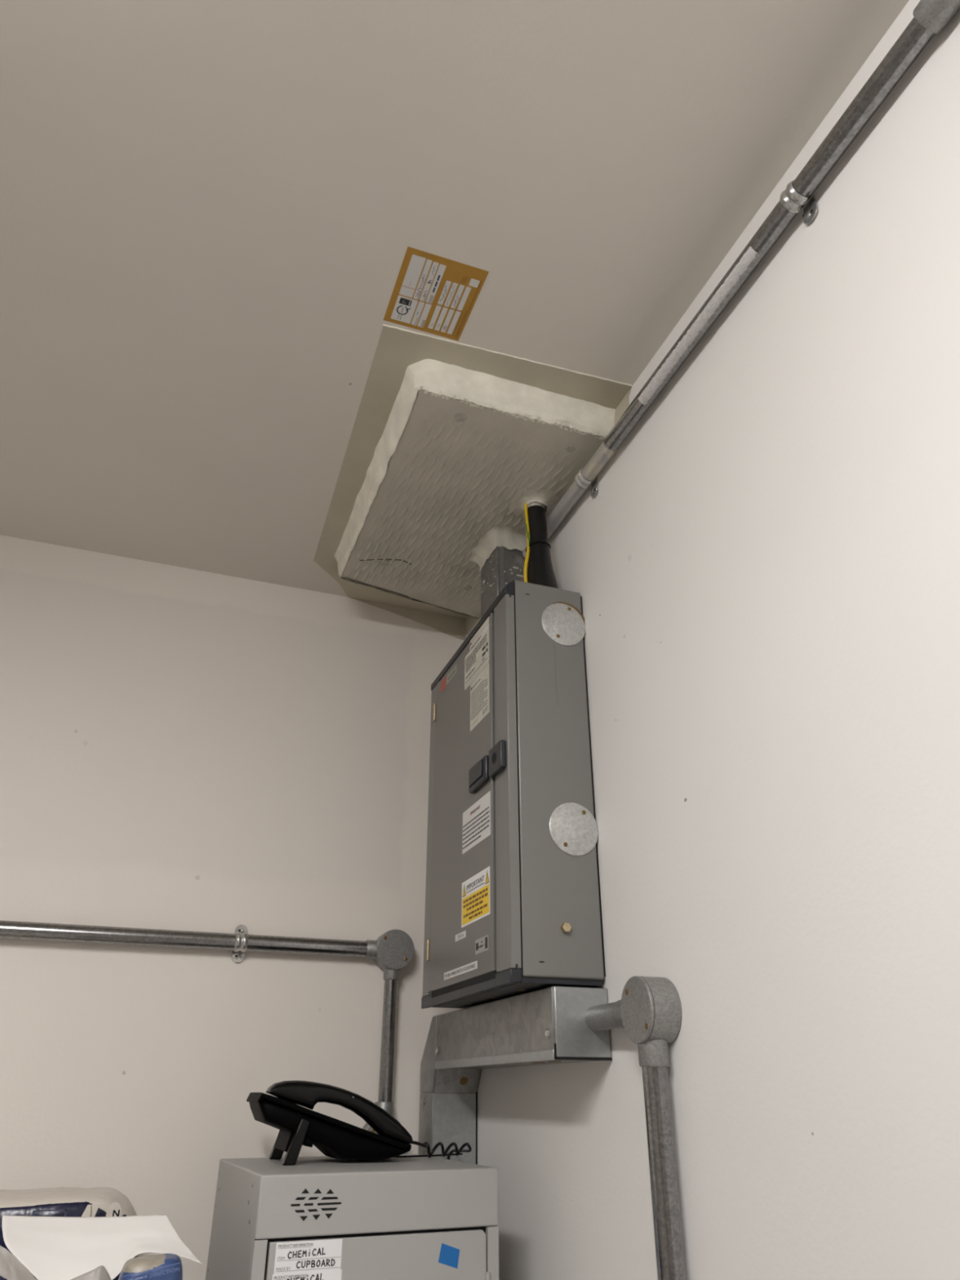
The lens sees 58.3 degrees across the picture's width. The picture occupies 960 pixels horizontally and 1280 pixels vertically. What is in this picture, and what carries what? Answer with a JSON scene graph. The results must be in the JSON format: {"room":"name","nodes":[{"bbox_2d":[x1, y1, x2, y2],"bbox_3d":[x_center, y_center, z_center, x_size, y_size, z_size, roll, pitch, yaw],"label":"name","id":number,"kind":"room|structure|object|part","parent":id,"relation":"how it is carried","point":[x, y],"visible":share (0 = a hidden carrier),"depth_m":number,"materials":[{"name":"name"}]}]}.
{"room":"electrical room","nodes":[
{"label":"electrical room","id":0,"kind":"room"},
{"bbox_2d":[0,534,463,1279],"bbox_3d":[-1.610,0.868,1.262,3.300,2.640,0.120,10,-29,-18],"label":"wall","id":1,"kind":"structure","parent":0,"point":[182,748],"depth_m":1.83,"materials":[{"name":"white paint"}]},
{"bbox_2d":[0,920,367,957],"bbox_3d":[-1.355,0.469,1.479,2.382,0.034,0.033,10,-29,-18],"label":"conduit pipe","id":2,"kind":"object","parent":1,"relation":"attached to","point":[12,930],"visible":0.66,"depth_m":1.71,"materials":[{"name":"metal"}]},
{"bbox_2d":[231,924,248,962],"bbox_3d":[-0.489,0.618,1.759,0.025,0.075,0.043,10,-29,-18],"label":"saddle","id":3,"kind":"object","parent":1,"relation":"attached to","point":[241,931],"visible":1,"depth_m":1.75,"materials":[{"name":"metal"}]},
{"bbox_2d":[362,1102,397,1134],"bbox_3d":[-0.191,0.970,1.694,0.082,0.106,0.046,10,-29,-18],"label":"box","id":4,"kind":"object","parent":1,"relation":"attached to","point":[388,1107],"visible":0.19,"depth_m":1.70,"materials":[{"name":"metal"}]},
{"bbox_3d":[-0.185,0.972,1.672,0.082,0.082,0.004,10,-29,-18],"label":"box lid","id":5,"kind":"part","parent":4,"relation":"part of","materials":[{"name":"metal"}]},
{"bbox_3d":[-0.192,0.939,1.711,0.037,0.036,0.037,10,-29,-18],"label":"spout","id":6,"kind":"part","parent":4,"relation":"part of","materials":[{"name":"metal"}]},
{"bbox_2d":[377,978,397,1102],"bbox_3d":[-0.189,0.824,1.773,0.029,0.242,0.028,10,-29,-18],"label":"conduit pipe","id":7,"kind":"object","parent":1,"relation":"attached to","point":[390,989],"visible":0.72,"depth_m":1.76,"materials":[{"name":"metal"}]},
{"bbox_2d":[364,928,414,980],"bbox_3d":[-0.196,0.676,1.847,0.102,0.100,0.046,10,-29,-18],"label":"box","id":8,"kind":"object","parent":1,"relation":"attached to","point":[393,951],"visible":0.96,"depth_m":1.83,"materials":[{"name":"metal"}]},
{"bbox_3d":[-0.229,0.663,1.841,0.032,0.038,0.038,10,-29,-18],"label":"spout","id":9,"kind":"part","parent":8,"relation":"part of","materials":[{"name":"metal"}]},
{"bbox_3d":[-0.187,0.709,1.835,0.037,0.030,0.037,10,-29,-18],"label":"spout","id":10,"kind":"part","parent":8,"relation":"part of","materials":[{"name":"metal"}]},
{"bbox_3d":[-0.180,0.661,1.838,0.082,0.082,0.004,10,-29,-18],"label":"box lid","id":11,"kind":"part","parent":8,"relation":"part of","materials":[{"name":"metal"}]},
{"bbox_2d":[0,0,909,596],"bbox_3d":[-0.799,-1.386,-0.054,3.540,0.120,4.840,10,-29,-18],"label":"ceiling","id":12,"kind":"structure","parent":0,"point":[211,211],"depth_m":1.25,"materials":[{"name":"paint"}]},
{"bbox_2d":[383,246,488,341],"bbox_3d":[-0.073,-0.555,1.389,0.132,0.001,0.150,10,-29,-18],"label":"label","id":13,"kind":"object","parent":12,"relation":"attached to","point":[433,294],"visible":1,"depth_m":1.39,"materials":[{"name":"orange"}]},
{"bbox_2d":[313,324,632,640],"bbox_3d":[-0.096,-0.256,1.855,0.466,0.095,0.924,10,-29,-18],"label":"slab","id":14,"kind":"object","parent":12,"relation":"attached to","point":[450,441],"visible":0.94,"depth_m":1.69,"materials":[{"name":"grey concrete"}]},
{"bbox_2d":[462,0,959,1279],"bbox_3d":[0.785,0.136,-0.130,0.120,2.640,4.720,10,-29,-18],"label":"wall","id":15,"kind":"structure","parent":0,"point":[765,569],"depth_m":1.01,"materials":[{"name":"white paint"}]},
{"bbox_2d":[480,546,524,617],"bbox_3d":[0.061,-0.095,1.878,0.096,0.246,0.104,10,-29,-18],"label":"cable trunking","id":16,"kind":"object","parent":15,"relation":"attached to","point":[504,566],"visible":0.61,"depth_m":1.86,"materials":[{"name":"metal"}]},
{"bbox_3d":[0.021,-0.100,1.865,0.004,0.243,0.103,10,-29,-18],"label":"trunk lid","id":17,"kind":"part","parent":16,"relation":"part of","materials":[{"name":"metal"}]},
{"bbox_2d":[421,580,605,1008],"bbox_3d":[0.038,0.302,1.622,0.175,0.695,0.464,10,-29,-18],"label":"board","id":18,"kind":"object","parent":15,"relation":"attached to","point":[513,907],"visible":1,"depth_m":1.47,"materials":[{"name":"grey metal"}]},
{"bbox_3d":[-0.034,0.304,1.610,0.008,0.631,0.346,10,-29,-18],"label":"door","id":19,"kind":"part","parent":18,"relation":"part of","materials":[{"name":"grey metal"}]},
{"bbox_3d":[-0.024,0.299,1.603,0.017,0.640,0.455,10,-29,-18],"label":"frame","id":20,"kind":"part","parent":18,"relation":"part of","materials":[{"name":"grey metal"}]},
{"bbox_3d":[-0.008,0.235,1.515,0.003,0.028,0.061,10,-29,-18],"label":"latch lever","id":21,"kind":"part","parent":18,"relation":"part of","materials":[{"name":"plastic"}]},
{"bbox_3d":[0.047,0.607,1.470,0.132,0.008,0.443,10,-29,-18],"label":"plate","id":22,"kind":"part","parent":18,"relation":"part of","materials":[{"name":"metal"}]},
{"bbox_2d":[525,501,558,588],"bbox_3d":[0.122,-0.172,1.732,0.069,0.249,0.069,10,-29,-18],"label":"cable","id":23,"kind":"object","parent":18,"relation":"attached to","point":[540,571],"visible":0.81,"depth_m":1.71,"materials":[{"name":"black plastic"}]},
{"bbox_2d":[523,502,529,582],"bbox_3d":[0.094,-0.177,1.718,0.016,0.242,0.007,10,-29,-18],"label":"earth wire","id":24,"kind":"object","parent":23,"relation":"attached to","point":[526,513],"visible":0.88,"depth_m":1.73,"materials":[{"name":"yellow"}]},
{"bbox_3d":[0.049,0.301,1.632,0.134,0.684,0.455,10,-29,-18],"label":"casing","id":25,"kind":"part","parent":18,"relation":"part of","materials":[{"name":"grey metal"}]},
{"bbox_2d":[417,986,612,1164],"bbox_3d":[0.033,0.806,1.486,0.096,0.322,0.670,10,-29,-18],"label":"cable trunking","id":26,"kind":"object","parent":15,"relation":"attached to","point":[547,1025],"visible":0.95,"depth_m":1.48,"materials":[{"name":"metal"}]},
{"bbox_3d":[-0.107,0.987,1.682,0.003,0.180,0.089,10,-29,-18],"label":"trunk lid","id":27,"kind":"part","parent":26,"relation":"part of","materials":[{"name":"metal"}]},
{"bbox_3d":[-0.050,0.975,1.657,0.088,0.179,0.003,10,-29,-18],"label":"plate","id":28,"kind":"part","parent":26,"relation":"part of","materials":[{"name":"metal"}]},
{"bbox_3d":[0.010,0.679,1.484,0.002,0.096,0.564,10,-29,-18],"label":"trunk lid","id":29,"kind":"part","parent":26,"relation":"part of","materials":[{"name":"metal"}]},
{"bbox_2d":[574,468,598,497],"bbox_3d":[0.203,-0.301,1.645,0.039,0.056,0.025,10,-29,-18],"label":"saddle","id":30,"kind":"object","parent":15,"relation":"attached to","point":[580,482],"visible":0.79,"depth_m":1.64,"materials":[{"name":"metal"}]},
{"bbox_2d":[584,1001,620,1031],"bbox_3d":[0.190,0.533,1.220,0.034,0.034,0.120,10,-29,-18],"label":"conduit pipe","id":31,"kind":"object","parent":15,"relation":"attached to","point":[597,1018],"visible":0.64,"depth_m":1.23,"materials":[{"name":"metal"}]},
{"bbox_2d":[611,976,681,1066],"bbox_3d":[0.220,0.508,1.147,0.046,0.108,0.112,10,-29,-18],"label":"box","id":32,"kind":"object","parent":15,"relation":"attached to","point":[649,1009],"visible":1,"depth_m":1.11,"materials":[{"name":"metal"}]},
{"bbox_3d":[0.206,0.512,1.181,0.037,0.037,0.042,10,-29,-18],"label":"spout","id":33,"kind":"part","parent":32,"relation":"part of","materials":[{"name":"metal"}]},
{"bbox_3d":[0.207,0.487,1.134,0.004,0.082,0.082,10,-29,-18],"label":"box lid","id":34,"kind":"part","parent":32,"relation":"part of","materials":[{"name":"metal"}]},
{"bbox_3d":[0.225,0.533,1.118,0.039,0.038,0.039,10,-29,-18],"label":"spout","id":35,"kind":"part","parent":32,"relation":"part of","materials":[{"name":"metal"}]},
{"bbox_2d":[641,1066,686,1279],"bbox_3d":[0.223,1.175,0.784,0.033,1.415,0.040,10,-29,-18],"label":"conduit pipe","id":36,"kind":"object","parent":15,"relation":"attached to","point":[669,1253],"visible":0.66,"depth_m":1.04,"materials":[{"name":"metal"}]},
{"bbox_2d":[522,17,935,558],"bbox_3d":[0.304,-0.439,1.401,0.031,0.032,1.152,10,-29,-18],"label":"conduit pipe","id":37,"kind":"object","parent":15,"relation":"attached to","point":[915,37],"visible":1,"depth_m":1.18,"materials":[{"name":"metal"}]},
{"bbox_2d":[779,180,818,224],"bbox_3d":[0.417,-0.574,1.127,0.040,0.057,0.025,10,-29,-18],"label":"saddle","id":38,"kind":"object","parent":15,"relation":"attached to","point":[790,199],"visible":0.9,"depth_m":1.12,"materials":[{"name":"metal"}]},
{"bbox_2d":[912,0,959,33],"bbox_3d":[0.511,-0.709,0.892,0.047,0.084,0.130,10,-29,-18],"label":"box","id":39,"kind":"object","parent":15,"relation":"attached to","point":[934,15],"visible":1,"depth_m":0.93,"materials":[{"name":"metal"}]},
{"bbox_3d":[-0.802,1.054,-1.343,3.540,0.120,4.840,10,-29,-18],"label":"floor","id":40,"kind":"structure","parent":0,"visible":0},
{"bbox_3d":[-0.819,1.617,0.687,1.880,0.780,0.716,10,-29,-18],"label":"countertop","id":41,"kind":"structure","parent":40,"relation":"on","visible":0},
{"bbox_2d":[0,1245,111,1279],"bbox_3d":[-0.544,0.933,0.891,0.238,0.588,0.150,10,-29,-18],"label":"bag","id":42,"kind":"object","parent":41,"relation":"on","point":[11,1268],"visible":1,"depth_m":0.97,"materials":[{"name":"grey plastic"}]},
{"bbox_2d":[1,1214,203,1279],"bbox_3d":[-0.498,0.799,1.130,0.263,0.071,0.123,10,-29,-18],"label":"paper sheet","id":43,"kind":"object","parent":42,"relation":"on","point":[50,1247],"visible":0.98,"depth_m":1.14,"materials":[{"name":"white paper"}]},
{"bbox_2d":[0,1186,137,1279],"bbox_3d":[-0.715,1.093,1.176,0.406,0.572,0.240,10,-29,-18],"label":"plastic package","id":44,"kind":"object","parent":41,"relation":"on","point":[64,1202],"visible":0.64,"depth_m":1.26,"materials":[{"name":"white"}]},
{"bbox_2d":[118,1253,182,1279],"bbox_3d":[-0.406,0.998,0.948,0.082,0.523,0.071,10,-29,-18],"label":"packet","id":45,"kind":"object","parent":41,"relation":"on","point":[166,1266],"visible":1,"depth_m":1.04,"materials":[{"name":"blue plastic"}]},
{"bbox_2d":[204,1154,498,1279],"bbox_3d":[-0.213,1.131,1.266,0.363,0.620,0.380,12,-30,-21],"label":"cupboard","id":46,"kind":"object","parent":41,"relation":"on","point":[321,1217],"visible":1,"depth_m":1.24,"materials":[{"name":"grey metal"}]},
{"bbox_3d":[-0.299,1.056,1.042,0.017,0.545,0.012,12,-30,-21],"label":"door post","id":47,"kind":"part","parent":46,"relation":"part of","materials":[{"name":"grey metal"}]},
{"bbox_2d":[290,1188,341,1221],"bbox_3d":[-0.230,0.792,1.208,0.073,0.039,0.001,12,-30,-21],"label":"vent","id":48,"kind":"object","parent":46,"relation":"attached to","point":[306,1204],"depth_m":1.21,"materials":[{"name":"black metal"}]},
{"bbox_2d":[246,1080,471,1165],"bbox_3d":[-0.200,0.914,1.485,0.411,0.270,0.227,10,-29,-18],"label":"telephone","id":49,"kind":"object","parent":46,"relation":"on","point":[298,1126],"visible":0.99,"depth_m":1.41,"materials":[{"name":"black plastic"}]},
{"bbox_3d":[-0.347,0.871,1.507,0.037,0.066,0.020,10,-29,-18],"label":"stand leg","id":50,"kind":"part","parent":49,"relation":"part of","materials":[{"name":"black plastic"}]},
{"bbox_3d":[-0.327,0.836,1.439,0.014,0.028,0.125,10,-29,-18],"label":"stand plate","id":51,"kind":"part","parent":49,"relation":"part of","materials":[{"name":"black plastic"}]},
{"bbox_3d":[-0.295,0.806,1.383,0.037,0.066,0.020,10,-29,-18],"label":"stand leg","id":52,"kind":"part","parent":49,"relation":"part of","materials":[{"name":"black plastic"}]},
{"bbox_3d":[-0.103,0.924,1.548,0.174,0.009,0.024,15,-31,-26],"label":"line cord","id":53,"kind":"part","parent":49,"relation":"part of","materials":[{"name":"black plastic"}]},
{"bbox_3d":[-0.060,0.974,1.504,0.068,0.181,0.250,-6,-29,12],"label":"coiled cord","id":54,"kind":"part","parent":49,"relation":"part of","materials":[{"name":"black plastic"}]},
{"bbox_3d":[-0.140,1.075,1.109,0.321,0.508,0.009,12,-30,-21],"label":"door","id":55,"kind":"part","parent":46,"relation":"part of","materials":[{"name":"grey metal"}]},
{"bbox_3d":[0.017,1.121,1.164,0.018,0.545,0.012,12,-30,-21],"label":"door post","id":56,"kind":"part","parent":46,"relation":"part of","materials":[{"name":"grey metal"}]}
]}

